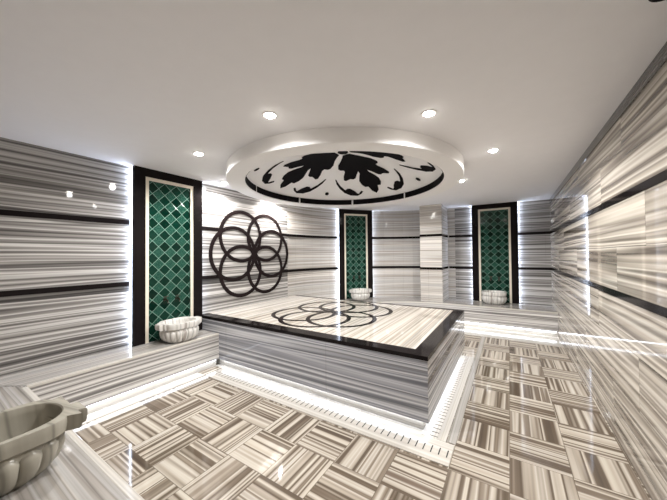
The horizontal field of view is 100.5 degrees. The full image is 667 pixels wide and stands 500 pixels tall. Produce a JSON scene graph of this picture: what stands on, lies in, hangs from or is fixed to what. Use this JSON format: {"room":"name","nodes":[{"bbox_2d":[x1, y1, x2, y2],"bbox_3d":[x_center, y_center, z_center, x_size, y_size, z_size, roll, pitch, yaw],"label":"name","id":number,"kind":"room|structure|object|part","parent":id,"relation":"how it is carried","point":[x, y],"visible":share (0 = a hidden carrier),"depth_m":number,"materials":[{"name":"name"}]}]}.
{"room":"spa","nodes":[
{"label":"spa","id":0,"kind":"room"},
{"bbox_2d":[0,137,287,376],"bbox_3d":[-2.181,0.293,3.781,0.100,2.573,4.500,-1,-1,32],"label":"wall","id":1,"kind":"structure","parent":0,"point":[44,329],"depth_m":2.91,"materials":[{"name":"stone"}]},
{"bbox_2d":[0,281,129,296],"bbox_3d":[-2.876,0.393,2.583,0.006,0.052,1.734,-1,-1,32],"label":"trim","id":2,"kind":"structure","parent":1,"relation":"attached to","point":[117,284],"depth_m":2.79,"materials":[{"name":"black stone"}]},
{"bbox_2d":[0,209,129,224],"bbox_3d":[-2.882,-0.335,2.595,0.006,0.052,1.734,-1,-1,32],"label":"trim","id":3,"kind":"structure","parent":1,"relation":"attached to","point":[2,211],"depth_m":2.80,"materials":[{"name":"black stone"}]},
{"bbox_2d":[130,165,201,346],"bbox_3d":[-2.154,0.071,3.644,0.100,2.133,0.864,-1,-1,32],"label":"panel","id":4,"kind":"object","parent":1,"relation":"attached to","point":[166,208],"visible":0.87,"depth_m":3.53,"materials":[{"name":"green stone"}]},
{"bbox_3d":[-2.157,0.123,3.645,0.092,2.029,0.608,-1,-1,32],"label":"trim","id":5,"kind":"part","parent":4,"relation":"part of","materials":[{"name":"beige stone"}]},
{"bbox_2d":[202,275,218,279],"bbox_3d":[-1.868,0.409,4.174,0.006,0.052,0.385,-1,-1,32],"label":"trim","id":6,"kind":"structure","parent":1,"relation":"attached to","point":[209,276],"depth_m":4.19,"materials":[{"name":"black stone"}]},
{"bbox_2d":[202,227,218,230],"bbox_3d":[-1.873,-0.319,4.188,0.006,0.052,0.389,-1,-1,32],"label":"trim","id":7,"kind":"structure","parent":1,"relation":"attached to","point":[203,228],"depth_m":4.20,"materials":[{"name":"black stone"}]},
{"bbox_2d":[209,210,287,296],"bbox_3d":[-1.400,0.065,4.916,0.011,1.462,1.768,-1,-1,32],"label":"ring ornament","id":8,"kind":"object","parent":1,"relation":"attached to","point":[254,249],"visible":1,"depth_m":4.83,"materials":[{"name":"brown stone"}]},
{"bbox_2d":[0,0,666,210],"bbox_3d":[0.496,-1.067,3.728,4.724,0.100,7.450,-1,-1,32],"label":"ceiling","id":9,"kind":"structure","parent":0,"point":[150,84],"depth_m":1.66,"materials":[{"name":"white paint"}]},
{"bbox_2d":[193,152,204,155],"bbox_3d":[-1.416,-1.004,2.918,0.112,0.020,0.112,-1,-1,32],"label":"recessed light","id":10,"kind":"object","parent":9,"relation":"in","point":[195,153],"visible":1,"depth_m":2.90,"materials":[{"name":"white"}]},
{"bbox_2d":[262,111,276,118],"bbox_3d":[-0.488,-1.025,2.130,0.112,0.020,0.112,-1,-1,32],"label":"recessed light","id":11,"kind":"object","parent":9,"relation":"in","point":[269,115],"visible":1,"depth_m":2.11,"materials":[{"name":"white"}]},
{"bbox_2d":[226,127,463,207],"bbox_3d":[0.135,-1.134,3.989,3.168,0.514,3.255,-1,-1,32],"label":"ceiling medallion","id":12,"kind":"object","parent":9,"relation":"attached to","point":[328,167],"visible":1,"depth_m":3.97,"materials":[{"name":"white paint"}]},
{"bbox_2d":[421,109,436,116],"bbox_3d":[0.730,-1.035,2.122,0.112,0.020,0.112,-1,-1,32],"label":"recessed light","id":13,"kind":"object","parent":9,"relation":"in","point":[428,113],"visible":1,"depth_m":2.10,"materials":[{"name":"white"}]},
{"bbox_2d":[487,148,498,152],"bbox_3d":[1.667,-1.031,2.899,0.112,0.020,0.112,-1,-1,32],"label":"recessed light","id":14,"kind":"object","parent":9,"relation":"in","point":[494,149],"visible":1,"depth_m":2.88,"materials":[{"name":"white"}]},
{"bbox_2d":[73,334,651,499],"bbox_3d":[0.519,1.605,3.685,4.724,0.100,7.450,-1,-1,32],"label":"floor","id":15,"kind":"structure","parent":0,"point":[531,428],"depth_m":2.14,"materials":[{"name":"tile"}]},
{"bbox_2d":[0,386,143,499],"bbox_3d":[-1.977,1.318,1.457,2.700,0.446,0.810,-1,-1,32],"label":"bench","id":16,"kind":"object","parent":15,"relation":"on","point":[78,472],"visible":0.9,"depth_m":1.33,"materials":[{"name":"stone"}]},
{"bbox_2d":[0,396,87,496],"bbox_3d":[-1.580,0.963,1.308,0.418,0.255,0.574,-1,-1,32],"label":"basin","id":17,"kind":"object","parent":16,"relation":"on","point":[32,434],"visible":1,"depth_m":1.34,"materials":[{"name":"beige stone"}]},
{"bbox_3d":[-1.580,0.996,1.307,0.418,0.190,0.459,-1,-1,32],"label":"bowl","id":18,"kind":"part","parent":17,"relation":"part of","materials":[{"name":"grey stone"}]},
{"bbox_2d":[0,329,218,414],"bbox_3d":[-2.303,1.346,3.021,0.475,0.446,2.063,-1,-1,32],"label":"bench","id":19,"kind":"object","parent":15,"relation":"on","point":[98,381],"visible":0.79,"depth_m":2.85,"materials":[{"name":"stone"}]},
{"bbox_3d":[-2.311,1.127,3.028,0.460,0.004,2.062,-1,-1,32],"label":"seat","id":20,"kind":"part","parent":19,"relation":"part of","materials":[{"name":"stone"}]},
{"bbox_2d":[155,316,201,342],"bbox_3d":[-1.935,1.008,3.495,0.395,0.242,0.532,-1,-1,32],"label":"basin","id":21,"kind":"object","parent":19,"relation":"on","point":[180,329],"visible":1,"depth_m":3.35,"materials":[{"name":"white stone"}]},
{"bbox_3d":[-1.935,1.039,3.494,0.395,0.180,0.436,-1,-1,32],"label":"bowl","id":22,"kind":"part","parent":21,"relation":"part of","materials":[{"name":"white stone"}]},
{"bbox_2d":[82,372,204,424],"bbox_3d":[-2.075,1.563,2.889,0.158,0.003,1.490,-1,-1,32],"label":"light strip","id":23,"kind":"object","parent":15,"relation":"on","point":[105,411],"depth_m":2.92,"materials":[{"name":"white stone"}]},
{"bbox_2d":[216,364,421,433],"bbox_3d":[-0.396,1.551,3.054,2.815,0.003,0.069,-1,-1,32],"label":"light strip","id":24,"kind":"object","parent":15,"relation":"on","point":[390,421],"depth_m":2.81,"materials":[{"name":"white stone"}]},
{"bbox_2d":[205,368,453,466],"bbox_3d":[-0.332,1.546,2.819,2.855,0.006,0.255,-1,-1,32],"label":"floor drain","id":25,"kind":"object","parent":15,"relation":"on","point":[440,452],"visible":1,"depth_m":2.53,"materials":[{"name":"white stone"}]},
{"bbox_2d":[202,295,464,429],"bbox_3d":[0.006,1.241,4.074,3.225,0.649,2.195,-1,-1,32],"label":"platform","id":26,"kind":"object","parent":15,"relation":"on","point":[396,362],"visible":0.99,"depth_m":3.05,"materials":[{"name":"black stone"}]},
{"bbox_2d":[421,355,473,441],"bbox_3d":[1.372,1.536,3.144,0.195,0.006,2.112,-1,-1,32],"label":"floor drain","id":27,"kind":"object","parent":15,"relation":"on","point":[440,423],"visible":0.99,"depth_m":2.77,"materials":[{"name":"white stone"}]},
{"bbox_2d":[345,296,557,336],"bbox_3d":[1.844,1.358,6.025,5.130,0.446,1.694,-1,-1,8],"label":"bench","id":28,"kind":"object","parent":15,"relation":"on","point":[537,319],"visible":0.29,"depth_m":5.43,"materials":[{"name":"stone"}]},
{"bbox_2d":[349,288,371,300],"bbox_3d":[0.625,1.033,6.452,0.532,0.242,0.395,0,-1,-19],"label":"basin","id":29,"kind":"object","parent":28,"relation":"on","point":[359,294],"visible":1,"depth_m":6.30,"materials":[{"name":"white stone"}]},
{"bbox_3d":[0.625,1.064,6.452,0.436,0.180,0.395,0,-1,-19],"label":"bowl","id":30,"kind":"part","parent":29,"relation":"part of","materials":[{"name":"white stone"}]},
{"bbox_2d":[419,204,448,302],"bbox_3d":[2.324,0.076,6.393,0.465,2.133,0.690,-1,-1,32],"label":"pillar","id":31,"kind":"structure","parent":28,"relation":"on","point":[433,218],"depth_m":6.11,"materials":[{"name":"stone"}]},
{"bbox_2d":[420,234,447,237],"bbox_3d":[2.322,-0.319,6.401,0.477,0.052,0.706,-1,-1,32],"label":"trim","id":32,"kind":"structure","parent":31,"relation":"attached to","point":[423,235],"depth_m":6.12,"materials":[{"name":"black stone"}]},
{"bbox_2d":[420,266,448,269],"bbox_3d":[2.328,0.409,6.390,0.477,0.052,0.706,-1,-1,32],"label":"trim","id":33,"kind":"structure","parent":31,"relation":"attached to","point":[447,267],"depth_m":6.10,"materials":[{"name":"black stone"}]},
{"bbox_3d":[1.842,1.139,6.030,5.131,0.004,1.691,-1,-1,8],"label":"seat","id":34,"kind":"part","parent":28,"relation":"part of","materials":[{"name":"stone"}]},
{"bbox_2d":[482,290,506,304],"bbox_3d":[3.352,0.993,5.798,0.459,0.255,0.416,-1,-1,32],"label":"basin","id":35,"kind":"object","parent":28,"relation":"on","point":[494,297],"visible":1,"depth_m":5.65,"materials":[{"name":"white stone"}]},
{"bbox_3d":[3.352,1.026,5.797,0.459,0.190,0.416,-1,-1,32],"label":"bowl","id":36,"kind":"part","parent":35,"relation":"part of","materials":[{"name":"white stone"}]},
{"bbox_2d":[447,337,485,444],"bbox_3d":[1.811,1.541,3.585,0.065,0.003,3.297,-1,-1,32],"label":"trim","id":37,"kind":"structure","parent":15,"relation":"on","point":[453,435],"depth_m":2.83,"materials":[{"name":"beige stone"}]},
{"bbox_2d":[464,326,562,346],"bbox_3d":[2.243,1.570,5.642,3.704,0.003,0.640,-1,-1,32],"label":"trim","id":38,"kind":"structure","parent":15,"relation":"on","point":[483,332],"depth_m":4.98,"materials":[{"name":"white stone"}]},
{"bbox_2d":[287,205,455,298],"bbox_3d":[0.863,0.311,6.523,4.030,2.573,0.905,0,-1,-13],"label":"wall","id":39,"kind":"structure","parent":0,"point":[303,252],"depth_m":6.57,"materials":[{"name":"stone"}]},
{"bbox_2d":[288,234,337,238],"bbox_3d":[-0.442,-0.299,6.174,1.422,0.052,0.111,0,-1,-43],"label":"trim","id":40,"kind":"structure","parent":39,"relation":"attached to","point":[289,235],"depth_m":6.18,"materials":[{"name":"black stone"}]},
{"bbox_2d":[288,267,338,271],"bbox_3d":[-0.435,0.429,6.162,1.422,0.052,0.111,0,-1,-43],"label":"trim","id":41,"kind":"structure","parent":39,"relation":"attached to","point":[325,268],"depth_m":6.16,"materials":[{"name":"black stone"}]},
{"bbox_2d":[338,209,372,298],"bbox_3d":[0.533,0.097,6.713,0.864,2.133,0.100,0,-1,-19],"label":"panel","id":42,"kind":"object","parent":39,"relation":"attached to","point":[355,245],"visible":0.81,"depth_m":6.67,"materials":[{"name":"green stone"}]},
{"bbox_3d":[0.533,0.149,6.716,0.608,2.029,0.092,0,-1,-19],"label":"trim","id":43,"kind":"part","parent":42,"relation":"part of","materials":[{"name":"beige stone"}]},
{"bbox_2d":[372,236,419,238],"bbox_3d":[1.657,-0.306,6.870,1.469,0.052,0.117,-1,-1,6],"label":"trim","id":44,"kind":"structure","parent":39,"relation":"attached to","point":[411,237],"depth_m":6.90,"materials":[{"name":"black stone"}]},
{"bbox_2d":[373,266,419,267],"bbox_3d":[1.663,0.422,6.858,1.469,0.052,0.117,-1,-1,6],"label":"trim","id":45,"kind":"structure","parent":39,"relation":"attached to","point":[373,266],"depth_m":6.89,"materials":[{"name":"black stone"}]},
{"bbox_2d":[455,199,551,304],"bbox_3d":[3.635,0.280,6.075,1.774,2.573,0.100,-1,-1,32],"label":"wall","id":46,"kind":"structure","parent":0,"point":[535,286],"depth_m":5.77,"materials":[{"name":"stone"}]},
{"bbox_2d":[449,266,471,268],"bbox_3d":[2.960,0.404,6.439,0.539,0.052,0.006,-1,-1,32],"label":"trim","id":47,"kind":"structure","parent":46,"relation":"attached to","point":[458,267],"depth_m":6.43,"materials":[{"name":"black stone"}]},
{"bbox_2d":[449,234,471,237],"bbox_3d":[2.954,-0.324,6.451,0.539,0.052,0.006,-1,-1,32],"label":"trim","id":48,"kind":"structure","parent":46,"relation":"attached to","point":[450,236],"depth_m":6.46,"materials":[{"name":"black stone"}]},
{"bbox_2d":[471,201,518,303],"bbox_3d":[3.505,0.060,6.042,0.864,2.133,0.100,-1,-1,32],"label":"panel","id":49,"kind":"object","parent":46,"relation":"attached to","point":[494,226],"visible":0.94,"depth_m":6.00,"materials":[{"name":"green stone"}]},
{"bbox_3d":[3.507,0.113,6.045,0.608,2.029,0.092,-1,-1,32],"label":"trim","id":50,"kind":"part","parent":49,"relation":"part of","materials":[{"name":"beige stone"}]},
{"bbox_2d":[518,231,549,234],"bbox_3d":[4.109,-0.345,5.720,0.574,0.052,0.006,-1,-1,32],"label":"trim","id":51,"kind":"structure","parent":46,"relation":"attached to","point":[544,232],"depth_m":5.72,"materials":[{"name":"black stone"}]},
{"bbox_2d":[519,267,550,269],"bbox_3d":[4.115,0.382,5.708,0.574,0.052,0.006,-1,-1,32],"label":"trim","id":52,"kind":"structure","parent":46,"relation":"attached to","point":[520,268],"depth_m":5.70,"materials":[{"name":"black stone"}]},
{"bbox_2d":[550,61,666,499],"bbox_3d":[2.461,0.232,2.470,0.100,2.573,7.250,-1,-1,32],"label":"wall","id":53,"kind":"structure","parent":0,"point":[617,347],"depth_m":2.03,"materials":[{"name":"stone"}]},
{"bbox_2d":[549,42,666,202],"bbox_3d":[2.404,-1.011,2.519,0.008,0.085,7.250,-1,-1,32],"label":"trim","id":54,"kind":"structure","parent":53,"relation":"attached to","point":[660,58],"depth_m":1.94,"materials":[{"name":"stone"}]},
{"bbox_2d":[550,169,666,233],"bbox_3d":[2.409,-0.383,2.505,0.006,0.052,7.244,-1,-1,32],"label":"trim","id":55,"kind":"structure","parent":53,"relation":"attached to","point":[662,176],"depth_m":1.97,"materials":[{"name":"black stone"}]},
{"bbox_2d":[551,268,666,317],"bbox_3d":[2.415,0.345,2.494,0.006,0.052,7.244,-1,-1,32],"label":"trim","id":56,"kind":"structure","parent":53,"relation":"attached to","point":[660,310],"depth_m":2.01,"materials":[{"name":"black stone"}]}
]}

